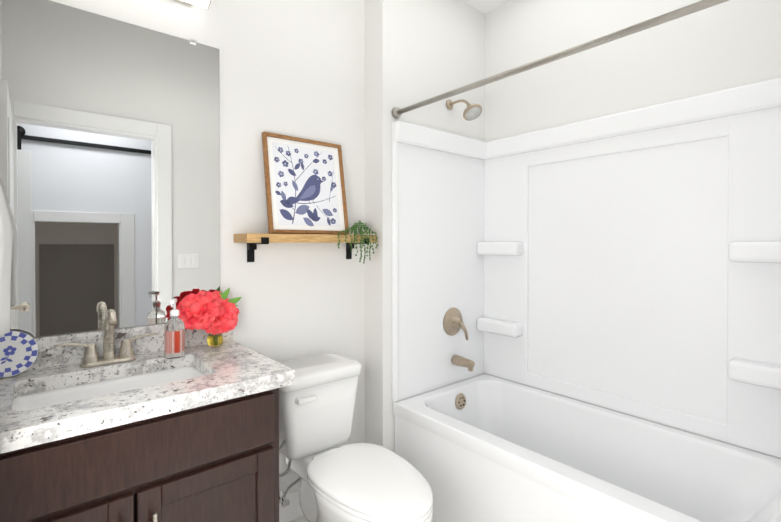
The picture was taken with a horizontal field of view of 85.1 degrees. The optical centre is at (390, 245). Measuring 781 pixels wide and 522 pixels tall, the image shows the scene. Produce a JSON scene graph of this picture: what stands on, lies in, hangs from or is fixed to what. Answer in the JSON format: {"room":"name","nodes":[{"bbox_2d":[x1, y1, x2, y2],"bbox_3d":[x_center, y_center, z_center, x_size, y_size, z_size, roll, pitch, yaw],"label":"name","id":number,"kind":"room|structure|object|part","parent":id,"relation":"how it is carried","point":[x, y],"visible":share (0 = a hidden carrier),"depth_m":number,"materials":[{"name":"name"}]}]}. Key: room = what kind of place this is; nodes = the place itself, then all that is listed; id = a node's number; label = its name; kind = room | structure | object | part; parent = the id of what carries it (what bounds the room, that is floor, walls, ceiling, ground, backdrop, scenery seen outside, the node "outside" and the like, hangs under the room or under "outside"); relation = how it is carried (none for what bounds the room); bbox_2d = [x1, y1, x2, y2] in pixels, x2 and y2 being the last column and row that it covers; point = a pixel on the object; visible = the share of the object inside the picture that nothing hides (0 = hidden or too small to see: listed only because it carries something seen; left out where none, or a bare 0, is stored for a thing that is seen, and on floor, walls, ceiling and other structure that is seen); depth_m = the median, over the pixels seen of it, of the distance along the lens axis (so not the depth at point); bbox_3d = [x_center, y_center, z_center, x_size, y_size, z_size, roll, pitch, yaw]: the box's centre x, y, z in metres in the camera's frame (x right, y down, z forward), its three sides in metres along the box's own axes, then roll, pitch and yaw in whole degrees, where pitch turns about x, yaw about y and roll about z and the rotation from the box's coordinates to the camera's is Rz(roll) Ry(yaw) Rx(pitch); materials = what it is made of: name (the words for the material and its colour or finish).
{"room":"bathroom","nodes":[
{"label":"bathroom","id":0,"kind":"room"},
{"bbox_2d":[0,0,364,492],"bbox_3d":[-0.778,-0.082,1.787,1.600,2.740,0.109,0,1,-40],"label":"wall","id":1,"kind":"structure","parent":0,"point":[109,157],"depth_m":1.66,"materials":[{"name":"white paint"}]},
{"bbox_2d":[175,0,210,8],"bbox_3d":[-0.960,-0.984,1.485,0.608,0.120,0.122,0,1,-40],"label":"vanity light","id":2,"kind":"object","parent":1,"relation":"attached to","point":[205,4],"visible":1,"depth_m":1.64,"materials":[{"name":"white glass"}]},
{"bbox_2d":[234,233,376,261],"bbox_3d":[-0.366,0.011,1.974,0.668,0.123,0.155,0,1,-40],"label":"shelf","id":3,"kind":"object","parent":1,"relation":"attached to","point":[252,240],"visible":0.9,"depth_m":1.85,"materials":[{"name":"brown wood"}]},
{"bbox_2d":[262,132,348,234],"bbox_3d":[-0.388,-0.278,1.991,0.410,0.452,0.092,0,1,-40],"label":"picture frame","id":4,"kind":"object","parent":3,"relation":"on","point":[305,186],"visible":0.98,"depth_m":1.98,"materials":[{"name":"white paper"}]},
{"bbox_2d":[337,220,377,263],"bbox_3d":[-0.192,-0.019,2.079,0.237,0.215,0.136,0,1,-40],"label":"plant","id":5,"kind":"object","parent":3,"relation":"on","point":[360,228],"visible":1,"depth_m":2.06,"materials":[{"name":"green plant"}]},
{"bbox_2d":[290,515,434,521],"bbox_3d":[0.260,1.342,1.294,2.533,0.100,2.220,0,1,-40],"label":"floor","id":6,"kind":"structure","parent":0,"point":[302,519],"depth_m":1.99,"materials":[{"name":"tile"}]},
{"bbox_2d":[0,324,294,521],"bbox_3d":[-0.786,0.798,1.334,0.789,0.988,0.596,0,1,-40],"label":"bathroom vanity","id":7,"kind":"object","parent":6,"relation":"on","point":[150,433],"visible":1,"depth_m":1.19,"materials":[{"name":"brown wood"}]},
{"bbox_2d":[0,331,37,377],"bbox_3d":[-1.185,0.335,1.318,0.144,0.132,0.060,0,1,-40],"label":"decorative plate","id":8,"kind":"object","parent":7,"relation":"on","point":[18,352],"visible":1,"depth_m":1.33,"materials":[{"name":"white ceramic"}]},
{"bbox_2d":[54,309,157,367],"bbox_3d":[-0.946,0.309,1.436,0.298,0.190,0.131,0,1,-40],"label":"faucet","id":9,"kind":"object","parent":7,"relation":"on","point":[92,359],"visible":1,"depth_m":1.45,"materials":[{"name":"silver metal"}]},
{"bbox_2d":[164,298,184,358],"bbox_3d":[-0.775,0.297,1.530,0.067,0.212,0.076,0,1,-40],"label":"soap bottle","id":10,"kind":"object","parent":7,"relation":"on","point":[174,337],"visible":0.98,"depth_m":1.51,"materials":[{"name":"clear plastic"}]},
{"bbox_2d":[176,288,241,346],"bbox_3d":[-0.708,0.287,1.676,0.261,0.230,0.151,0,1,-40],"label":"flower vase","id":11,"kind":"object","parent":7,"relation":"on","point":[214,314],"visible":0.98,"depth_m":1.65,"materials":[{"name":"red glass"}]},
{"bbox_2d":[279,489,302,521],"bbox_3d":[-0.419,1.222,2.029,0.751,0.130,0.017,0,1,-40],"label":"baseboard","id":12,"kind":"structure","parent":6,"relation":"on","point":[291,511],"depth_m":1.97,"materials":[{"name":"white"}]},
{"bbox_2d":[279,353,432,521],"bbox_3d":[-0.166,0.909,1.682,0.405,0.760,0.842,0,1,-40],"label":"toilet","id":13,"kind":"object","parent":6,"relation":"on","point":[362,482],"visible":0.94,"depth_m":1.72,"materials":[{"name":"white ceramic"}]},
{"bbox_2d":[392,77,780,521],"bbox_3d":[0.793,0.326,1.861,0.772,1.925,1.522,0,1,-40],"label":"bathtub","id":14,"kind":"object","parent":6,"relation":"on","point":[608,287],"depth_m":2.00,"materials":[{"name":"white plastic"}]},
{"bbox_3d":[0.388,0.454,2.449,0.164,0.184,0.081,0,1,-40],"label":"valve trim","id":15,"kind":"part","parent":14,"relation":"part of","materials":[{"name":"metal"}]},
{"bbox_2d":[455,393,465,409],"bbox_3d":[0.398,0.879,2.395,0.088,0.088,0.021,0,1,-40],"label":"overflow drain cover","id":16,"kind":"object","parent":14,"relation":"attached to","point":[460,401],"visible":1,"depth_m":2.39,"materials":[{"name":"brown metal"}]},
{"bbox_2d":[451,355,474,370],"bbox_3d":[0.421,0.674,2.442,0.062,0.068,0.137,0,1,-40],"label":"tub spout","id":17,"kind":"object","parent":14,"relation":"attached to","point":[461,361],"visible":1,"depth_m":2.42,"materials":[{"name":"brown metal"}]},
{"bbox_2d":[365,0,484,451],"bbox_3d":[0.235,-0.087,2.551,0.933,2.740,0.252,0,1,-40],"label":"wall","id":18,"kind":"structure","parent":0,"point":[416,51],"depth_m":2.24,"materials":[{"name":"white paint"}]},
{"bbox_2d":[446,99,481,120],"bbox_3d":[0.403,-0.769,2.371,0.109,0.154,0.231,0,1,-40],"label":"shower head","id":19,"kind":"object","parent":18,"relation":"attached to","point":[472,112],"visible":1,"depth_m":2.32},
{"bbox_2d":[461,0,511,13],"bbox_3d":[0.021,-1.500,1.555,2.533,0.100,1.480,0,1,-40],"label":"ceiling","id":20,"kind":"structure","parent":0,"point":[484,6],"depth_m":2.57,"materials":[{"name":"white paint"}]},
{"bbox_2d":[485,0,780,141],"bbox_3d":[1.270,-0.393,1.970,0.100,3.360,1.968,0,1,-40],"label":"wall","id":21,"kind":"structure","parent":0,"point":[729,44],"depth_m":2.10,"materials":[{"name":"white paint"}]},
{"bbox_3d":[-0.636,-0.381,0.456,0.100,3.360,2.120,0,1,-40],"label":"wall","id":22,"kind":"structure","parent":0,"visible":0},
{"bbox_2d":[0,185,12,335],"bbox_3d":[-1.044,-0.052,1.099,0.103,0.552,0.285,0,1,-40],"label":"hanging towel","id":23,"kind":"object","parent":22,"relation":"hanging from","point":[6,237],"visible":1,"depth_m":1.09,"materials":[{"name":"white fabric"}]},
{"bbox_3d":[1.397,-0.387,1.144,0.774,3.360,0.342,0,1,-40],"label":"wall","id":24,"kind":"structure","parent":0,"visible":0},
{"bbox_2d":[392,0,729,118],"bbox_3d":[0.519,-0.680,1.622,0.060,0.060,1.518,0,1,-40],"label":"shower rail","id":25,"kind":"object","parent":24,"relation":"attached to","point":[397,113],"visible":0.98,"depth_m":1.47,"materials":[{"name":"silver metal"}]}
]}

